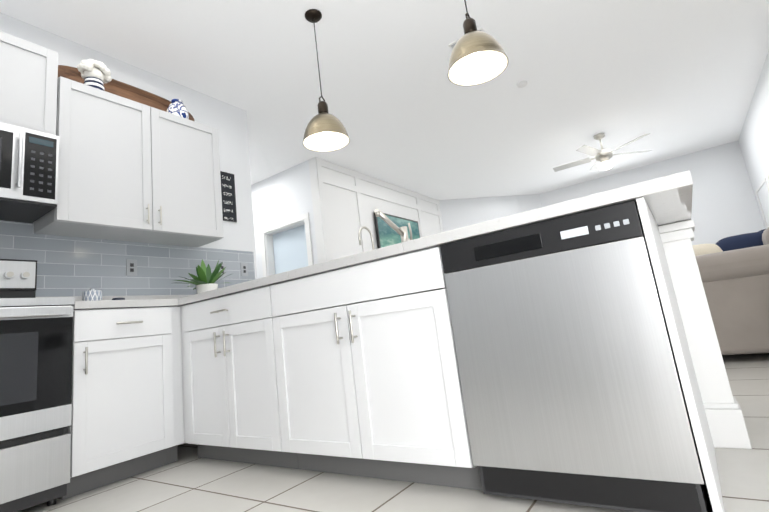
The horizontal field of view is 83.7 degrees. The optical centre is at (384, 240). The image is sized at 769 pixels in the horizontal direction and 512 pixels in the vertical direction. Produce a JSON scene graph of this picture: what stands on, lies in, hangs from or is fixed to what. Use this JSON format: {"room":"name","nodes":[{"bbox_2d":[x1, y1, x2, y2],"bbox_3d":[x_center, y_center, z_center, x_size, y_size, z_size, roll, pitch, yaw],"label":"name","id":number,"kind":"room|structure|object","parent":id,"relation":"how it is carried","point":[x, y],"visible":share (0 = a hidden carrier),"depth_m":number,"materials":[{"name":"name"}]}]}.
{"room":"kitchen","nodes":[
{"label":"kitchen","id":0,"kind":"room"},
{"bbox_2d":[0,12,256,278],"bbox_3d":[-2.295,-0.052,2.395,0.120,2.800,3.750,-15,-13,33],"label":"wall","id":1,"kind":"structure","parent":0,"point":[228,121],"depth_m":3.71,"materials":[{"name":"white paint"}]},
{"bbox_2d":[0,31,63,138],"bbox_3d":[-2.275,-0.854,2.302,0.347,0.560,0.760,-15,-13,33],"label":"upper cabinet","id":2,"kind":"object","parent":1,"relation":"attached to","point":[30,83],"depth_m":2.41,"materials":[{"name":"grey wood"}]},
{"bbox_2d":[0,122,58,222],"bbox_3d":[-2.179,-0.386,2.183,0.436,0.416,0.754,-15,-13,33],"label":"microwave","id":3,"kind":"object","parent":2,"relation":"attached to","point":[29,160],"visible":1,"depth_m":2.29,"materials":[{"name":"grey metal"}]},
{"bbox_2d":[0,220,254,296],"bbox_3d":[-2.180,0.173,2.362,0.007,0.620,3.570,-15,-13,33],"label":"tile backsplash","id":4,"kind":"structure","parent":1,"relation":"attached to","point":[71,266],"depth_m":2.87,"materials":[{"name":"grey tile"}]},
{"bbox_2d":[126,259,136,275],"bbox_3d":[-1.752,0.185,2.974,0.008,0.114,0.070,-15,-13,33],"label":"electrical outlet","id":5,"kind":"object","parent":4,"relation":"attached to","point":[131,267],"visible":1,"depth_m":2.97,"materials":[{"name":"grey plastic"}]},
{"bbox_2d":[218,263,225,276],"bbox_3d":[-1.344,0.238,3.553,0.008,0.114,0.070,-15,-13,33],"label":"electrical outlet","id":6,"kind":"object","parent":4,"relation":"attached to","point":[222,267],"visible":0.4,"depth_m":3.56,"materials":[{"name":"grey plastic"}]},
{"bbox_2d":[240,263,247,275],"bbox_3d":[-1.219,0.248,3.734,0.008,0.114,0.070,-15,-13,33],"label":"electrical outlet","id":7,"kind":"object","parent":4,"relation":"attached to","point":[244,269],"visible":1,"depth_m":3.73,"materials":[{"name":"grey plastic"}]},
{"bbox_2d":[34,78,223,246],"bbox_3d":[-1.708,-0.466,2.987,0.347,0.890,1.058,-15,-13,33],"label":"upper cabinet","id":8,"kind":"object","parent":1,"relation":"attached to","point":[129,170],"depth_m":2.80,"materials":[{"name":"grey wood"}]},
{"bbox_2d":[58,65,83,83],"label":"dough bowl","id":9,"kind":"object","parent":8,"relation":"on","point":[72,73],"depth_m":2.88,"materials":[{"name":"brown wood"}]},
{"bbox_2d":[77,59,111,90],"bbox_3d":[-1.905,-1.058,2.817,0.181,0.243,0.197,-15,-13,33],"label":"hat","id":10,"kind":"object","parent":8,"relation":"on","point":[95,74],"visible":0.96,"depth_m":2.77,"materials":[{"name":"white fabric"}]},
{"bbox_2d":[103,79,170,111],"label":"dough bowl","id":11,"kind":"object","parent":8,"relation":"on","point":[125,90],"depth_m":3.24,"materials":[{"name":"brown wood"}]},
{"bbox_2d":[166,99,188,118],"bbox_3d":[-1.581,-0.985,3.277,0.156,0.200,0.156,-15,-13,33],"label":"ginger jar","id":12,"kind":"object","parent":8,"relation":"on","point":[177,107],"visible":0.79,"depth_m":3.22,"materials":[{"name":"ceramic"}]},
{"bbox_2d":[220,171,236,221],"bbox_3d":[-1.377,-0.388,3.753,0.013,0.445,0.165,-15,-13,33],"label":"chalkboard sign","id":13,"kind":"object","parent":1,"relation":"attached to","point":[235,199],"visible":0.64,"depth_m":3.79,"materials":[{"name":"black wood"}]},
{"bbox_2d":[251,160,317,278],"bbox_3d":[-2.229,0.710,6.269,3.610,2.800,0.120,-15,-13,33],"label":"wall","id":14,"kind":"structure","parent":0,"point":[284,195],"depth_m":5.73,"materials":[{"name":"white paint"}]},
{"bbox_2d":[260,213,313,276],"bbox_3d":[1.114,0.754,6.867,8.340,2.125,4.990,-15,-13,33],"label":"door frame","id":15,"kind":"structure","parent":14,"relation":"attached to","point":[268,262],"depth_m":5.76,"materials":[{"name":"white wood"}]},
{"bbox_2d":[273,225,307,273],"bbox_3d":[-1.993,0.664,6.187,3.060,2.800,0.012,-15,-13,33],"label":"wall","id":16,"kind":"structure","parent":0,"point":[290,249],"depth_m":5.70,"materials":[{"name":"white paint"}]},
{"bbox_2d":[308,157,440,262],"bbox_3d":[0.208,0.460,6.557,0.120,2.800,3.350,-15,-13,33],"label":"wall","id":17,"kind":"structure","parent":0,"point":[343,222],"depth_m":5.76,"materials":[{"name":"white paint"}]},
{"bbox_2d":[315,157,443,261],"bbox_3d":[0.241,0.380,6.511,0.017,2.670,3.300,-15,-13,33],"label":"batten","id":18,"kind":"object","parent":17,"relation":"attached to","point":[356,187],"visible":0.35,"depth_m":5.98,"materials":[{"name":"white wood"}]},
{"bbox_2d":[373,212,419,247],"bbox_3d":[0.238,-0.054,6.623,0.038,0.660,1.200,-15,-13,33],"label":"picture frame","id":19,"kind":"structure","parent":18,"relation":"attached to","point":[377,232],"depth_m":6.17,"materials":[{"name":"black plastic"}]},
{"bbox_2d":[377,215,419,247],"bbox_3d":[0.254,-0.059,6.612,0.002,0.610,1.150,-15,-13,33],"label":"painting","id":20,"kind":"object","parent":19,"relation":"attached to","point":[388,235],"visible":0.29,"depth_m":6.45},
{"bbox_2d":[0,0,768,199],"bbox_3d":[-0.430,-1.224,5.072,9.250,0.060,10.400,-15,-13,33],"label":"ceiling","id":21,"kind":"structure","parent":0,"point":[675,78],"depth_m":4.04,"materials":[{"name":"white paint"}]},
{"bbox_2d":[303,9,349,151],"bbox_3d":[-0.443,-1.122,2.929,0.310,0.965,0.310,-15,-13,33],"label":"pendant light","id":22,"kind":"object","parent":21,"relation":"hanging from","point":[325,131],"visible":1,"depth_m":2.91,"materials":[{"name":"brown metal"}]},
{"bbox_2d":[448,27,485,49],"bbox_3d":[0.686,-1.637,3.515,0.300,0.011,0.150,-15,-13,33],"label":"ceiling vent","id":23,"kind":"object","parent":21,"relation":"in","point":[451,45],"visible":0.25,"depth_m":3.51,"materials":[{"name":"white"}]},
{"bbox_2d":[448,0,507,85],"bbox_3d":[0.421,-1.354,2.306,0.310,0.965,0.310,-15,-13,33],"label":"pendant light","id":24,"kind":"object","parent":21,"relation":"hanging from","point":[478,57],"visible":1,"depth_m":2.26,"materials":[{"name":"brown metal"}]},
{"bbox_2d":[517,80,527,87],"bbox_3d":[1.377,-1.562,4.284,0.100,0.030,0.100,-15,-13,33],"label":"smoke detector","id":25,"kind":"object","parent":21,"relation":"attached to","point":[522,84],"visible":0.98,"depth_m":4.26,"materials":[{"name":"white plastic"}]},
{"bbox_2d":[553,133,651,171],"bbox_3d":[2.945,-1.204,5.872,1.244,0.495,1.292,-15,-13,33],"label":"ceiling fan","id":26,"kind":"object","parent":21,"relation":"hanging from","point":[602,157],"visible":1,"depth_m":5.79,"materials":[{"name":"white painted metal"},{"name":"white painted blades"}]},
{"bbox_2d":[18,353,768,511],"bbox_3d":[-0.080,1.560,4.518,9.250,0.060,10.400,-15,-13,33],"label":"floor","id":27,"kind":"structure","parent":0,"point":[189,480],"depth_m":1.74,"materials":[{"name":"tile"}]},
{"bbox_2d":[0,259,74,511],"bbox_3d":[-1.927,0.616,1.895,0.682,1.215,0.754,-15,-13,33],"label":"range","id":28,"kind":"object","parent":27,"relation":"on","point":[36,340],"visible":1,"depth_m":1.92,"materials":[{"name":"grey metal"}]},
{"bbox_2d":[58,306,184,499],"bbox_3d":[-1.919,0.793,1.904,0.660,0.872,3.235,-15,-13,33],"label":"base cabinet","id":29,"kind":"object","parent":27,"relation":"on","point":[127,420],"depth_m":2.23,"materials":[{"name":"white wood"}]},
{"bbox_2d":[35,295,174,309],"bbox_3d":[-1.641,0.354,2.510,0.636,0.146,0.517,-15,-13,33],"label":"countertop","id":30,"kind":"structure","parent":29,"relation":"on","point":[137,301],"depth_m":2.39,"materials":[{"name":"white stone"}]},
{"bbox_2d":[82,288,101,300],"bbox_3d":[-1.786,0.357,2.623,0.100,0.137,0.100,-15,-13,33],"label":"canister","id":31,"kind":"object","parent":30,"relation":"on","point":[92,294],"visible":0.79,"depth_m":2.59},
{"bbox_2d":[181,281,388,470],"bbox_3d":[-0.614,0.752,2.526,0.890,0.872,0.723,-15,-13,33],"label":"base cabinet","id":32,"kind":"object","parent":27,"relation":"on","point":[353,370],"depth_m":2.00,"materials":[{"name":"white painted wood"},{"name":"brushed nickel handles"}]},
{"bbox_2d":[175,171,692,305],"bbox_3d":[-0.155,0.158,2.468,3.168,0.146,1.090,-15,-13,33],"label":"countertop","id":33,"kind":"structure","parent":32,"relation":"on","point":[668,199],"depth_m":1.47,"materials":[{"name":"white stone"}]},
{"bbox_2d":[176,259,230,293],"bbox_3d":[-1.321,0.287,3.110,0.408,0.347,0.498,-15,-13,33],"label":"potted plant","id":34,"kind":"object","parent":33,"relation":"on","point":[206,279],"visible":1,"depth_m":3.04,"materials":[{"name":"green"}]},
{"bbox_2d":[358,208,411,249],"bbox_3d":[-0.013,-0.001,2.357,0.311,0.297,0.259,-15,-13,33],"label":"faucet","id":35,"kind":"object","parent":33,"relation":"on","point":[402,232],"visible":0.46,"depth_m":2.35,"materials":[{"name":"silver metal"}]},
{"bbox_2d":[440,201,707,511],"bbox_3d":[0.692,0.401,1.575,0.635,0.868,0.624,-15,-13,33],"label":"dishwasher","id":36,"kind":"object","parent":27,"relation":"on","point":[572,389],"visible":0.98,"depth_m":1.29,"materials":[{"name":"grey metal"}]},
{"bbox_2d":[692,227,768,354],"bbox_3d":[3.268,0.561,4.469,2.120,1.046,2.605,-15,-13,33],"label":"sectional sofa","id":37,"kind":"object","parent":27,"relation":"on","point":[734,272],"visible":0.48,"depth_m":3.31,"materials":[{"name":"grey fabric"}]},
{"bbox_2d":[439,194,541,231],"bbox_3d":[2.221,0.519,8.129,2.136,2.800,0.120,-5,-11,-12],"label":"wall","id":38,"kind":"structure","parent":0,"point":[457,213],"depth_m":8.25,"materials":[{"name":"white paint"}]},
{"bbox_2d":[540,141,764,244],"bbox_3d":[4.577,0.095,7.484,3.140,2.800,0.120,-15,-13,33],"label":"wall","id":39,"kind":"structure","parent":0,"point":[724,203],"depth_m":6.99,"materials":[{"name":"white paint"}]},
{"bbox_2d":[662,239,733,402],"bbox_3d":[0.253,0.629,2.453,2.650,0.872,0.120,-15,-13,33],"label":"wall","id":40,"kind":"structure","parent":0,"point":[706,354],"depth_m":1.71,"materials":[{"name":"white paint"}]},
{"bbox_2d":[658,220,751,448],"bbox_3d":[1.288,0.359,1.750,0.140,0.872,0.170,-15,-13,33],"label":"trim","id":41,"kind":"structure","parent":40,"relation":"attached to","point":[727,425],"depth_m":1.63,"materials":[{"name":"white wood"}]},
{"bbox_2d":[738,50,768,228],"bbox_3d":[3.200,-0.719,2.520,0.430,2.800,9.920,-15,-13,33],"label":"wall","id":42,"kind":"structure","parent":0,"point":[753,140],"depth_m":5.66,"materials":[{"name":"white paint"}]},
{"bbox_2d":[756,173,768,227],"bbox_3d":[4.807,-0.084,5.052,0.020,1.650,3.600,-15,-13,33],"label":"trim","id":43,"kind":"structure","parent":42,"relation":"attached to","point":[761,184],"depth_m":6.26,"materials":[{"name":"white wood"}]}
]}

